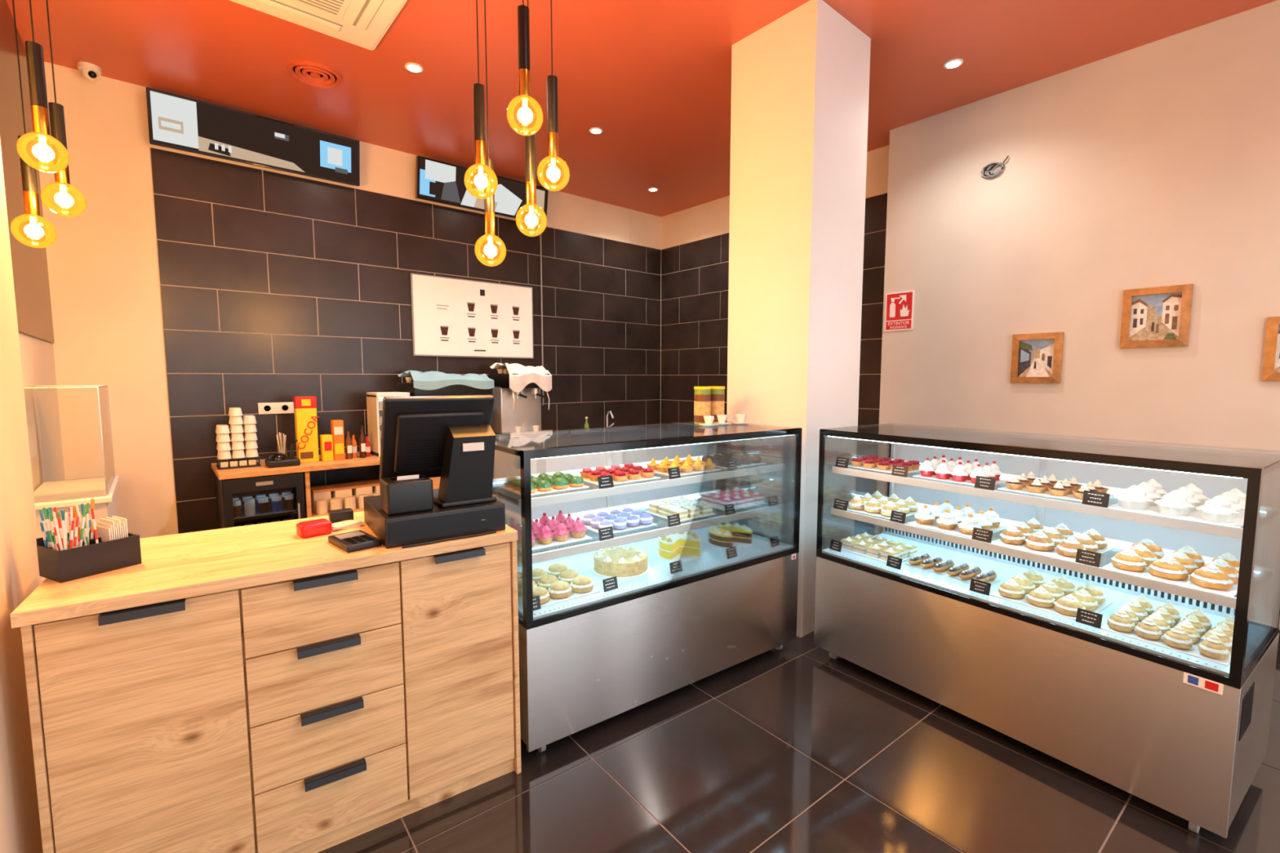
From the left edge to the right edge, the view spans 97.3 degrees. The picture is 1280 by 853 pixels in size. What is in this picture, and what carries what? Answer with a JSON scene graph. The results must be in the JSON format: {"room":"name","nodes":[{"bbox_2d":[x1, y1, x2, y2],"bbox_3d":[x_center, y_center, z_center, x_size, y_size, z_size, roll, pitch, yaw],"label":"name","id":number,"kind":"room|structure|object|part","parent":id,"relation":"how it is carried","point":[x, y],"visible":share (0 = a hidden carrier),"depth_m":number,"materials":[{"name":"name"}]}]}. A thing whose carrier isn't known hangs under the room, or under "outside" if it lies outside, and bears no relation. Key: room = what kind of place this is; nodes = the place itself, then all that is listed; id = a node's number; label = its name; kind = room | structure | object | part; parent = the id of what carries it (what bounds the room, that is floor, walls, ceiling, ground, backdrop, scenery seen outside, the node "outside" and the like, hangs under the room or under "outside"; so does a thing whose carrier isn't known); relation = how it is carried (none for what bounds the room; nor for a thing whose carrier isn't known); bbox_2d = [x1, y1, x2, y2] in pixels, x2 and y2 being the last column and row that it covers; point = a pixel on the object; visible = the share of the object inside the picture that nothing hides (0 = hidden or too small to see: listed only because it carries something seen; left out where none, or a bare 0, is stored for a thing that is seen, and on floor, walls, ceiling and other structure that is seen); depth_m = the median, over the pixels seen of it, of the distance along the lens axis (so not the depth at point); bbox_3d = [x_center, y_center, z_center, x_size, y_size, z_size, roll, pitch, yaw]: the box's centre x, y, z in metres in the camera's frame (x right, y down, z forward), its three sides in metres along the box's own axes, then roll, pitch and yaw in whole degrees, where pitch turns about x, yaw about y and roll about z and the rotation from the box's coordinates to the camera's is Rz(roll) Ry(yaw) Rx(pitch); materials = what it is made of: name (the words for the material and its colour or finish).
{"room":"food shop","nodes":[
{"label":"food shop","id":0,"kind":"room"},
{"bbox_2d":[0,142,43,852],"bbox_3d":[-0.325,-0.215,-0.352,0.275,3.490,5.520,-4,7,-41],"label":"wall","id":1,"kind":"structure","parent":0,"point":[20,821],"depth_m":1.58,"materials":[{"name":"paint"}]},
{"bbox_2d":[0,0,65,492],"bbox_3d":[-3.060,-0.476,2.626,0.225,3.490,2.580,-4,7,-41],"label":"wall","id":2,"kind":"structure","parent":0,"point":[29,264],"depth_m":3.02,"materials":[{"name":"paint"}]},
{"bbox_2d":[35,61,661,538],"bbox_3d":[-1.812,-0.728,5.515,5.700,3.490,0.210,-4,7,-41],"label":"wall","id":3,"kind":"structure","parent":0,"point":[275,286],"depth_m":4.38,"materials":[{"name":"tile"}]},
{"bbox_2d":[146,87,359,186],"bbox_3d":[-2.847,-2.141,4.258,1.320,0.352,0.148,-4,7,-41],"label":"television","id":4,"kind":"object","parent":3,"relation":"attached to","point":[175,122],"visible":1,"depth_m":4.16,"materials":[{"name":"black metal"}]},
{"bbox_2d":[257,402,293,414],"bbox_3d":[-2.894,-0.146,4.479,0.240,0.090,0.016,-4,7,-41],"label":"wall socket","id":5,"kind":"object","parent":3,"relation":"attached to","point":[263,407],"visible":0.94,"depth_m":4.47,"materials":[{"name":"white plastic"}]},
{"bbox_2d":[409,272,533,358],"bbox_3d":[-1.598,-1.049,5.511,1.240,0.740,0.030,-4,7,-41],"label":"menu board","id":6,"kind":"object","parent":3,"relation":"attached to","point":[451,317],"visible":1,"depth_m":5.45,"materials":[{"name":"white plastic"}]},
{"bbox_2d":[415,155,547,223],"bbox_3d":[-1.490,-2.243,5.421,1.320,0.352,0.148,-4,7,-41],"label":"television","id":7,"kind":"object","parent":3,"relation":"attached to","point":[437,181],"visible":0.63,"depth_m":5.23,"materials":[{"name":"black metal"}]},
{"bbox_2d":[539,223,543,404],"bbox_3d":[-1.044,-1.177,5.989,0.012,1.900,0.012,-4,7,-41],"label":"cable trunking","id":8,"kind":"object","parent":3,"relation":"attached to","point":[540,224],"visible":0.93,"depth_m":5.97,"materials":[{"name":"grey plastic"}]},
{"bbox_2d":[630,208,631,243],"bbox_3d":[-0.111,-2.382,6.694,0.008,0.400,0.008,-4,7,-41],"label":"cable","id":9,"kind":"object","parent":3,"relation":"attached to","point":[630,209],"visible":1,"depth_m":6.69,"materials":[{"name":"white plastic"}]},
{"bbox_2d":[5,0,1276,217],"bbox_3d":[0.858,-2.246,2.266,5.900,0.100,8.400,-4,7,-41],"label":"ceiling","id":10,"kind":"structure","parent":0,"point":[655,76],"depth_m":3.52,"materials":[{"name":"paint"}]},
{"bbox_2d":[10,0,57,248],"bbox_3d":[-2.428,-1.452,2.199,0.128,1.471,0.128,-4,7,-41],"label":"pendant lamp","id":11,"kind":"object","parent":10,"relation":"hanging from","point":[28,174],"visible":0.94,"depth_m":2.24,"materials":[{"name":"gold glass"}]},
{"bbox_2d":[16,0,69,173],"bbox_3d":[-2.090,-1.528,1.924,0.128,1.270,0.128,-4,7,-41],"label":"pendant lamp","id":12,"kind":"object","parent":10,"relation":"hanging from","point":[34,51],"visible":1,"depth_m":1.95,"materials":[{"name":"gold glass"}]},
{"bbox_2d":[40,0,86,217],"bbox_3d":[-2.280,-1.508,2.176,0.128,1.354,0.128,-4,7,-41],"label":"pendant lamp","id":13,"kind":"object","parent":10,"relation":"hanging from","point":[56,114],"visible":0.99,"depth_m":2.21,"materials":[{"name":"gold glass"}]},
{"bbox_2d":[77,61,101,80],"bbox_3d":[-3.536,-2.271,3.620,0.110,0.087,0.110,-4,7,-41],"label":"security camera","id":14,"kind":"object","parent":10,"relation":"attached to","point":[91,72],"visible":1,"depth_m":3.59,"materials":[{"name":"white plastic"}]},
{"bbox_2d":[287,60,342,88],"bbox_3d":[-2.137,-2.313,3.708,0.310,0.018,0.310,-4,7,-41],"label":"ceiling air vent","id":15,"kind":"object","parent":10,"relation":"attached to","point":[313,78],"depth_m":3.69,"materials":[{"name":"red metal"}]},
{"bbox_2d":[230,0,407,49],"bbox_3d":[-1.663,-2.218,2.737,0.950,0.038,0.950,-4,7,-41],"label":"air conditioner cassette","id":16,"kind":"object","parent":10,"relation":"attached to","point":[361,23],"visible":1,"depth_m":3.05,"materials":[{"name":"white plastic"}]},
{"bbox_2d":[404,62,422,72],"bbox_3d":[-1.457,-2.311,3.630,0.110,0.008,0.110,-4,7,-41],"label":"ceiling spotlight","id":17,"kind":"object","parent":10,"relation":"in","point":[412,67],"depth_m":3.62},
{"bbox_2d":[464,0,497,199],"bbox_3d":[-0.628,-1.543,2.174,0.128,1.284,0.128,-4,7,-41],"label":"pendant lamp","id":18,"kind":"object","parent":10,"relation":"hanging from","point":[478,88],"visible":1,"depth_m":2.20,"materials":[{"name":"gold glass"}]},
{"bbox_2d":[474,0,506,266],"bbox_3d":[-0.622,-1.431,2.284,0.128,1.528,0.128,-4,7,-41],"label":"pendant lamp","id":19,"kind":"object","parent":10,"relation":"hanging from","point":[489,203],"visible":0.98,"depth_m":2.32,"materials":[{"name":"gold glass"}]},
{"bbox_2d":[506,0,543,135],"bbox_3d":[-0.410,-1.605,1.967,0.128,1.124,0.128,-4,7,-41],"label":"pendant lamp","id":20,"kind":"object","parent":10,"relation":"hanging from","point":[523,15],"visible":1,"depth_m":1.98,"materials":[{"name":"gold glass"}]},
{"bbox_2d":[515,0,546,236],"bbox_3d":[-0.450,-1.491,2.279,0.128,1.406,0.128,-4,7,-41],"label":"pendant lamp","id":21,"kind":"object","parent":10,"relation":"hanging from","point":[530,140],"visible":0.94,"depth_m":2.31,"materials":[{"name":"gold glass"}]},
{"bbox_2d":[537,0,569,191],"bbox_3d":[-0.341,-1.558,2.172,0.128,1.254,0.128,-4,7,-41],"label":"pendant lamp","id":22,"kind":"object","parent":10,"relation":"hanging from","point":[552,80],"visible":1,"depth_m":2.19,"materials":[{"name":"gold glass"}]},
{"bbox_2d":[589,127,602,133],"bbox_3d":[-0.356,-2.392,4.558,0.110,0.008,0.110,-4,7,-41],"label":"ceiling spotlight","id":23,"kind":"object","parent":10,"relation":"in","point":[594,130],"depth_m":4.55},
{"bbox_2d":[943,57,963,68],"bbox_3d":[1.994,-2.307,3.583,0.110,0.008,0.110,-4,7,-41],"label":"ceiling spotlight","id":24,"kind":"object","parent":10,"relation":"in","point":[954,63],"depth_m":3.57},
{"bbox_2d":[648,187,657,191],"bbox_3d":[0.139,-2.517,5.983,0.110,0.008,0.110,-4,7,-41],"label":"ceiling spotlight","id":25,"kind":"object","parent":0,"point":[652,189],"depth_m":5.98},
{"bbox_2d":[660,145,888,426],"bbox_3d":[1.319,-0.779,6.088,0.202,3.490,3.020,-4,7,-41],"label":"wall","id":26,"kind":"structure","parent":0,"point":[695,275],"depth_m":6.48,"materials":[{"name":"tile"}]},
{"bbox_2d":[726,0,871,637],"bbox_3d":[0.957,-0.553,3.507,0.570,3.490,0.578,-4,7,-41],"label":"column","id":27,"kind":"structure","parent":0,"point":[800,82],"depth_m":3.23,"materials":[{"name":"paint"}]},
{"bbox_2d":[318,631,1279,852],"bbox_3d":[0.858,1.330,2.579,5.700,0.100,8.400,-4,7,-41],"label":"floor","id":28,"kind":"structure","parent":0,"point":[795,748],"depth_m":2.05,"materials":[{"name":"tile"}]},
{"bbox_2d":[23,385,119,582],"bbox_3d":[-2.818,0.527,2.830,0.295,1.457,0.760,-4,7,-41],"label":"display case","id":29,"kind":"object","parent":28,"relation":"on","point":[61,495],"visible":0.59,"depth_m":2.70,"materials":[{"name":"white plastic"}]},
{"bbox_2d":[214,471,305,528],"bbox_3d":[-2.797,0.732,4.163,0.475,0.815,0.640,-4,7,-41],"label":"fridge","id":30,"kind":"object","parent":28,"relation":"on","point":[251,500],"visible":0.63,"depth_m":4.00,"materials":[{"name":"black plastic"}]},
{"bbox_2d":[9,488,521,852],"bbox_3d":[-1.154,0.809,1.998,1.275,1.040,0.676,-3,6,-35],"label":"counter","id":31,"kind":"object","parent":28,"relation":"on","point":[264,687],"depth_m":1.69,"materials":[{"name":"brown wood"}]},
{"bbox_2d":[35,498,142,582],"bbox_3d":[-1.604,0.316,1.635,0.142,0.205,0.185,2,6,25],"label":"organizer","id":32,"kind":"object","parent":31,"relation":"on","point":[63,557],"visible":1,"depth_m":1.59,"materials":[{"name":"black plastic"}]},
{"bbox_3d":[-1.315,0.891,1.530,0.407,0.837,0.018,-3,6,-35],"label":"door","id":33,"kind":"part","parent":31,"relation":"part of","materials":[{"name":"brown wood"}]},
{"bbox_2d":[296,518,332,537],"bbox_3d":[-1.162,0.362,2.010,0.100,0.048,0.072,-5,7,-44],"label":"box","id":34,"kind":"object","parent":31,"relation":"on","point":[306,529],"visible":1,"depth_m":1.99,"materials":[{"name":"plastic"}]},
{"bbox_3d":[-0.969,0.558,1.742,0.423,0.205,0.018,-3,6,-35],"label":"drawer","id":35,"kind":"part","parent":31,"relation":"part of","materials":[{"name":"brown wood"}]},
{"bbox_3d":[-0.969,0.766,1.760,0.423,0.205,0.018,-3,6,-35],"label":"drawer","id":36,"kind":"part","parent":31,"relation":"part of","materials":[{"name":"brown wood"}]},
{"bbox_3d":[-0.969,0.975,1.778,0.423,0.205,0.018,-3,6,-35],"label":"drawer","id":37,"kind":"part","parent":31,"relation":"part of","materials":[{"name":"brown wood"}]},
{"bbox_3d":[-0.969,1.183,1.796,0.423,0.205,0.018,-3,6,-35],"label":"drawer","id":38,"kind":"part","parent":31,"relation":"part of","materials":[{"name":"brown wood"}]},
{"bbox_2d":[328,507,361,531],"bbox_3d":[-1.122,0.351,2.127,0.121,0.050,0.154,-3,6,-35],"label":"card holder","id":39,"kind":"object","parent":31,"relation":"on","point":[340,519],"visible":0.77,"depth_m":2.13,"materials":[{"name":"black plastic"}]},
{"bbox_2d":[328,529,382,552],"bbox_3d":[-0.961,0.383,1.896,0.180,0.026,0.110,5,7,43],"label":"card reader","id":40,"kind":"object","parent":31,"relation":"on","point":[357,540],"visible":1,"depth_m":1.86,"materials":[{"name":"black plastic"}]},
{"bbox_2d":[379,474,433,515],"bbox_3d":[-0.811,0.228,1.956,0.150,0.125,0.130,-3,6,-35],"label":"receipt printer","id":41,"kind":"object","parent":31,"relation":"on","point":[402,495],"visible":1,"depth_m":1.91,"materials":[{"name":"black plastic"}]},
{"bbox_3d":[-0.779,0.326,2.122,0.410,0.100,0.429,-3,6,-35],"label":"cash drawer","id":42,"kind":"part","parent":31,"relation":"part of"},
{"bbox_2d":[378,395,496,507],"bbox_3d":[-0.739,0.083,2.059,0.380,0.395,0.274,-3,6,-35],"label":"terminal","id":43,"kind":"object","parent":31,"relation":"on","point":[451,438],"visible":0.88,"depth_m":2.00,"materials":[{"name":"black plastic"}]},
{"bbox_2d":[401,530,496,548],"bbox_3d":[-0.649,0.388,1.938,0.320,0.007,0.014,-4,6,-35],"label":"power cable","id":44,"kind":"object","parent":31,"relation":"on","point":[494,531],"visible":1,"depth_m":1.93,"materials":[{"name":"black plastic"}]},
{"bbox_3d":[-0.635,0.851,1.999,0.377,0.837,0.018,-3,6,-35],"label":"door","id":45,"kind":"part","parent":31,"relation":"part of","materials":[{"name":"brown wood"}]},
{"bbox_2d":[211,451,440,518],"bbox_3d":[-1.285,0.595,5.500,4.550,0.855,0.665,-4,7,-41],"label":"counter","id":46,"kind":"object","parent":28,"relation":"on","point":[318,500],"depth_m":4.31,"materials":[{"name":"brown wood"}]},
{"bbox_2d":[215,407,261,470],"bbox_3d":[-2.908,0.078,4.063,0.250,0.426,0.180,-4,7,-41],"label":"paper cups","id":47,"kind":"object","parent":46,"relation":"on","point":[237,438],"visible":1,"depth_m":4.01,"materials":[{"name":"paper"}]},
{"bbox_2d":[275,432,287,457],"bbox_3d":[-2.767,0.156,4.351,0.070,0.220,0.070,-4,7,-41],"label":"sticks","id":48,"kind":"object","parent":46,"relation":"on","point":[283,446],"visible":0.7,"depth_m":4.35,"materials":[{"name":"beige wood"}]},
{"bbox_2d":[265,439,300,467],"bbox_3d":[-2.615,0.192,4.115,0.200,0.190,0.160,-4,7,-41],"label":"milk frother","id":49,"kind":"object","parent":46,"relation":"on","point":[275,460],"visible":1,"depth_m":4.07,"materials":[{"name":"black plastic"}]},
{"bbox_2d":[293,395,319,462],"bbox_3d":[-2.537,0.021,4.297,0.155,0.500,0.085,-4,7,-41],"label":"box","id":50,"kind":"object","parent":46,"relation":"on","point":[305,406],"visible":0.99,"depth_m":4.26,"materials":[{"name":"yellow cardboard"}]},
{"bbox_3d":[-2.624,0.712,4.364,0.030,0.820,0.640,-4,7,-41],"label":"panel","id":51,"kind":"part","parent":46,"relation":"part of","materials":[{"name":"brown wood"}]},
{"bbox_2d":[320,419,345,461],"bbox_3d":[-2.403,0.107,4.395,0.155,0.310,0.082,-4,7,-41],"label":"boxes","id":52,"kind":"object","parent":46,"relation":"on","point":[331,446],"visible":1,"depth_m":4.37,"materials":[{"name":"cardboard"}]},
{"bbox_2d":[311,506,364,517],"bbox_3d":[-2.362,0.642,4.591,0.670,0.020,0.630,-4,7,-41],"label":"shelf","id":53,"kind":"object","parent":46,"relation":"attached to","point":[356,508],"depth_m":4.32,"materials":[{"name":"brown wood"}]},
{"bbox_2d":[345,428,352,459],"bbox_3d":[-2.304,0.137,4.456,0.048,0.240,0.049,-4,7,-41],"label":"syrup bottle","id":54,"kind":"object","parent":46,"relation":"on","point":[348,448],"visible":1,"depth_m":4.44,"materials":[{"name":"brown glass"}]},
{"bbox_2d":[351,432,357,457],"bbox_3d":[-2.306,0.150,4.536,0.048,0.200,0.049,-4,7,-41],"label":"syrup bottle","id":55,"kind":"object","parent":46,"relation":"on","point":[353,441],"visible":0.82,"depth_m":4.52,"materials":[{"name":"orange glass"}]},
{"bbox_2d":[359,425,366,457],"bbox_3d":[-2.229,0.121,4.520,0.048,0.260,0.049,-4,7,-41],"label":"syrup bottle","id":56,"kind":"object","parent":46,"relation":"on","point":[362,454],"visible":1,"depth_m":4.51,"materials":[{"name":"brown glass"}]},
{"bbox_2d":[364,434,370,456],"bbox_3d":[-2.230,0.154,4.602,0.048,0.180,0.049,-4,7,-41],"label":"syrup bottle","id":57,"kind":"object","parent":46,"relation":"on","point":[367,442],"visible":0.79,"depth_m":4.59,"materials":[{"name":"red glass"}]},
{"bbox_2d":[366,391,409,457],"bbox_3d":[-2.097,-0.025,4.708,0.260,0.520,0.290,-4,7,-41],"label":"cooler","id":58,"kind":"object","parent":46,"relation":"on","point":[374,399],"visible":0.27,"depth_m":4.59,"materials":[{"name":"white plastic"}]},
{"bbox_2d":[397,370,493,395],"bbox_3d":[-1.720,-0.149,5.042,0.720,0.707,0.522,-4,7,-41],"label":"espresso machine","id":59,"kind":"object","parent":46,"relation":"on","point":[428,383],"visible":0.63,"depth_m":4.87,"materials":[{"name":"white metal"}]},
{"bbox_2d":[488,362,551,434],"bbox_3d":[-1.159,-0.231,5.519,0.460,0.787,0.522,-4,7,-41],"label":"espresso machine","id":60,"kind":"object","parent":46,"relation":"on","point":[517,408],"visible":0.83,"depth_m":5.45,"materials":[{"name":"silver metal"}]},
{"bbox_2d":[584,417,588,429],"bbox_3d":[-0.574,0.007,6.058,0.048,0.220,0.049,-4,7,-41],"label":"soap bottle","id":61,"kind":"object","parent":46,"relation":"on","point":[586,424],"visible":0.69,"depth_m":6.04,"materials":[{"name":"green plastic"}]},
{"bbox_2d":[606,411,613,427],"bbox_3d":[-0.294,-0.039,6.297,0.600,0.270,0.400,-4,7,-41],"label":"sink faucet","id":62,"kind":"object","parent":46,"relation":"on","point":[608,412],"visible":0.27,"depth_m":6.37,"materials":[{"name":"metal"}]},
{"bbox_2d":[492,421,802,752],"bbox_3d":[0.018,0.637,2.862,1.602,1.230,0.684,-4,6,-36],"label":"display case","id":63,"kind":"object","parent":28,"relation":"on","point":[729,598],"visible":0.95,"depth_m":2.62,"materials":[{"name":"metal"}]},
{"bbox_2d":[530,471,589,495],"bbox_3d":[-0.415,0.238,2.436,0.312,0.052,0.237,-4,6,-36],"label":"pastries","id":64,"kind":"object","parent":63,"relation":"in","point":[544,483],"visible":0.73,"depth_m":2.39,"materials":[{"name":"food"}]},
{"bbox_2d":[531,510,591,550],"bbox_3d":[-0.415,0.442,2.454,0.329,0.092,0.250,-4,6,-36],"label":"cupcakes","id":65,"kind":"object","parent":63,"relation":"in","point":[546,532],"visible":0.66,"depth_m":2.42,"materials":[{"name":"food"}]},
{"bbox_2d":[532,563,599,607],"bbox_3d":[-0.397,0.680,2.450,0.325,0.070,0.325,-4,6,-36],"label":"cream puffs","id":66,"kind":"object","parent":63,"relation":"on","point":[560,584],"visible":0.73,"depth_m":2.40,"materials":[{"name":"food"}]},
{"bbox_3d":[-0.174,0.329,3.100,1.600,0.645,0.030,-4,6,-36],"label":"rail","id":67,"kind":"part","parent":63,"relation":"part of","materials":[{"name":"metal"}]},
{"bbox_3d":[-0.172,0.339,3.097,1.580,0.625,0.001,-4,6,-36],"label":"door","id":68,"kind":"part","parent":63,"relation":"part of","materials":[{"name":"clear glass"}]},
{"bbox_2d":[582,507,657,533],"bbox_3d":[-0.108,0.441,2.679,0.304,0.055,0.230,-4,6,-36],"label":"macaron","id":69,"kind":"object","parent":63,"relation":"in","point":[628,519],"visible":0.95,"depth_m":2.64,"materials":[{"name":"food"}]},
{"bbox_2d":[590,544,650,579],"bbox_3d":[-0.092,0.640,2.708,0.291,0.089,0.291,-4,6,-36],"label":"sponge cake","id":70,"kind":"object","parent":63,"relation":"on","point":[626,562],"visible":0.92,"depth_m":2.63,"materials":[{"name":"food"}]},
{"bbox_3d":[0.018,0.363,2.839,1.600,0.681,0.682,-4,6,-36],"label":"black frame","id":71,"kind":"part","parent":63,"relation":"part of","materials":[{"name":"black metal"}]},
{"bbox_2d":[644,495,695,521],"bbox_3d":[0.206,0.414,2.908,0.262,0.068,0.262,-4,6,-36],"label":"slices","id":72,"kind":"object","parent":63,"relation":"in","point":[682,506],"visible":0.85,"depth_m":2.85,"materials":[{"name":"food"}]},
{"bbox_2d":[656,531,686,561],"bbox_3d":[0.206,0.611,2.925,0.246,0.109,0.246,-4,6,-36],"label":"cake","id":73,"kind":"object","parent":63,"relation":"on","point":[670,546],"visible":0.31,"depth_m":2.88,"materials":[{"name":"food"}]},
{"bbox_2d":[646,453,703,475],"bbox_3d":[0.214,0.192,2.894,0.329,0.064,0.250,-4,6,-36],"label":"tartlet","id":74,"kind":"object","parent":63,"relation":"in","point":[687,466],"visible":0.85,"depth_m":2.83,"materials":[{"name":"food"}]},
{"bbox_2d":[693,386,711,423],"bbox_3d":[0.363,-0.124,3.275,0.100,0.215,0.100,-4,7,-41],"label":"tin","id":75,"kind":"object","parent":63,"relation":"on","point":[702,399],"visible":0.91,"depth_m":3.23,"materials":[{"name":"metal"}]},
{"bbox_2d":[709,386,724,422],"bbox_3d":[0.452,-0.130,3.339,0.100,0.215,0.100,-4,7,-41],"label":"tin","id":76,"kind":"object","parent":63,"relation":"on","point":[717,392],"visible":0.6,"depth_m":3.30,"materials":[{"name":"metal"}]},
{"bbox_2d":[698,413,750,426],"bbox_3d":[0.475,-0.037,3.197,0.350,0.055,0.140,-4,6,-36],"label":"cups","id":77,"kind":"object","parent":63,"relation":"on","point":[708,420],"visible":1,"depth_m":3.19,"materials":[{"name":"ceramic"}]},
{"bbox_2d":[813,422,1279,838],"bbox_3d":[1.665,0.665,2.547,0.684,1.230,1.569,-3,6,-35],"label":"display case","id":78,"kind":"object","parent":28,"relation":"on","point":[1185,735],"visible":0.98,"depth_m":2.21,"materials":[{"name":"metal"}]},
{"bbox_2d":[840,531,919,562],"bbox_3d":[1.251,0.628,2.968,0.249,0.068,0.329,-3,6,-35],"label":"squares","id":79,"kind":"object","parent":78,"relation":"on","point":[877,548],"visible":0.98,"depth_m":2.92,"materials":[{"name":"food"}]},
{"bbox_2d":[847,490,918,519],"bbox_3d":[1.284,0.406,2.972,0.294,0.084,0.294,-3,6,-35],"label":"cream puffs","id":80,"kind":"object","parent":78,"relation":"in","point":[877,504],"visible":0.98,"depth_m":2.92,"materials":[{"name":"food"}]},
{"bbox_2d":[848,455,920,473],"bbox_3d":[1.284,0.195,2.953,0.237,0.047,0.312,-3,6,-35],"label":"tartlet","id":81,"kind":"object","parent":78,"relation":"in","point":[874,463],"visible":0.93,"depth_m":2.91,"materials":[{"name":"food"}]},
{"bbox_2d":[905,552,1000,585],"bbox_3d":[1.469,0.666,2.659,0.177,0.046,0.375,-3,6,-35],"label":"chocolate eclairs","id":82,"kind":"object","parent":78,"relation":"on","point":[962,571],"visible":0.98,"depth_m":2.63,"materials":[{"name":"food"}]},
{"bbox_2d":[907,499,1008,537],"bbox_3d":[1.501,0.422,2.660,0.312,0.095,0.312,-3,6,-35],"label":"cakes","id":83,"kind":"object","parent":78,"relation":"in","point":[943,517],"visible":0.98,"depth_m":2.61,"materials":[{"name":"food"}]},
{"bbox_2d":[912,455,1008,485],"bbox_3d":[1.501,0.199,2.640,0.243,0.092,0.321,-3,6,-35],"label":"cakes","id":84,"kind":"object","parent":78,"relation":"in","point":[957,472],"visible":0.98,"depth_m":2.59,"materials":[{"name":"food"}]},
{"bbox_3d":[1.665,0.391,2.524,0.682,0.681,1.566,-3,6,-35],"label":"black frame","id":85,"kind":"part","parent":78,"relation":"part of","materials":[{"name":"black metal"}]},
{"bbox_2d":[990,568,1112,620],"bbox_3d":[1.705,0.681,2.336,0.325,0.087,0.325,-3,6,-35],"label":"custard puffs","id":86,"kind":"object","parent":78,"relation":"on","point":[1059,596],"visible":1,"depth_m":2.29,"materials":[{"name":"food"}]},
{"bbox_2d":[991,518,1113,560],"bbox_3d":[1.718,0.461,2.350,0.325,0.087,0.325,-3,6,-35],"label":"pastries","id":87,"kind":"object","parent":78,"relation":"in","point":[1059,541],"visible":0.99,"depth_m":2.29,"materials":[{"name":"food"}]},
{"bbox_2d":[997,471,1115,502],"bbox_3d":[1.718,0.241,2.331,0.249,0.064,0.329,-3,6,-35],"label":"tartlet","id":88,"kind":"object","parent":78,"relation":"in","point":[1072,490],"visible":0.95,"depth_m":2.29,"materials":[{"name":"food"}]},
{"bbox_3d":[1.929,0.373,2.706,0.001,0.625,1.546,-3,6,-35],"label":"door","id":89,"kind":"part","parent":78,"relation":"part of","materials":[{"name":"clear glass"}]},
{"bbox_3d":[1.933,0.363,2.708,0.030,0.645,1.566,-3,6,-35],"label":"rail","id":90,"kind":"part","parent":78,"relation":"part of","materials":[{"name":"metal"}]},
{"bbox_2d":[1100,595,1234,666],"bbox_3d":[1.913,0.706,2.019,0.329,0.081,0.329,-3,6,-35],"label":"mini puffs","id":91,"kind":"object","parent":78,"relation":"on","point":[1194,635],"visible":0.97,"depth_m":1.97,"materials":[{"name":"food"}]},
{"bbox_2d":[1102,537,1239,596],"bbox_3d":[1.940,0.490,2.031,0.338,0.088,0.338,-3,6,-35],"label":"apricot choux","id":92,"kind":"object","parent":78,"relation":"in","point":[1184,566],"visible":0.98,"depth_m":1.97,"materials":[{"name":"food"}]},
{"bbox_2d":[1107,479,1246,528],"bbox_3d":[1.940,0.257,2.011,0.338,0.087,0.338,-3,6,-35],"label":"meringue","id":93,"kind":"object","parent":78,"relation":"in","point":[1188,502],"visible":0.98,"depth_m":1.95,"materials":[{"name":"food"}]},
{"bbox_2d":[879,0,1279,452],"bbox_3d":[3.856,-0.503,2.941,0.474,3.490,5.080,-4,7,-41],"label":"wall","id":94,"kind":"structure","parent":0,"point":[1157,163],"depth_m":3.58,"materials":[{"name":"beige paint"}]},
{"bbox_2d":[884,289,914,331],"bbox_3d":[2.105,-0.937,4.575,0.008,0.310,0.230,-4,7,-41],"label":"fire extinguisher sign","id":95,"kind":"object","parent":94,"relation":"attached to","point":[899,308],"visible":1,"depth_m":4.57,"materials":[{"name":"plastic"}]},
{"bbox_2d":[980,155,1008,179],"bbox_3d":[2.517,-1.832,4.003,0.024,0.132,0.177,-4,7,-41],"label":"cable coil","id":96,"kind":"object","parent":94,"relation":"attached to","point":[993,170],"visible":1,"depth_m":4.01,"materials":[{"name":"grey plastic"}]},
{"bbox_2d":[1009,332,1063,382],"bbox_3d":[2.724,-0.469,3.874,0.034,0.340,0.290,-4,7,-41],"label":"framed painting","id":97,"kind":"object","parent":94,"relation":"attached to","point":[1036,357],"visible":1,"depth_m":3.87,"materials":[{"name":"brown wood"}]},
{"bbox_2d":[1119,284,1193,348],"bbox_3d":[3.112,-0.659,3.404,0.034,0.360,0.310,-4,7,-41],"label":"framed painting","id":98,"kind":"object","parent":94,"relation":"attached to","point":[1159,317],"visible":1,"depth_m":3.40,"materials":[{"name":"brown wood"}]},
{"bbox_2d":[1262,316,1279,381],"bbox_3d":[3.513,-0.412,2.959,0.034,0.345,0.310,-4,7,-41],"label":"framed painting","id":99,"kind":"object","parent":94,"relation":"attached to","point":[1271,366],"visible":1,"depth_m":3.05,"materials":[{"name":"brown wood"}]},
{"bbox_2d":[1277,631,1279,650],"bbox_3d":[3.671,1.194,2.930,0.014,0.110,5.080,-4,7,-41],"label":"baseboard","id":100,"kind":"structure","parent":94,"relation":"attached to","point":[1278,646],"depth_m":3.10,"materials":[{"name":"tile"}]}
]}

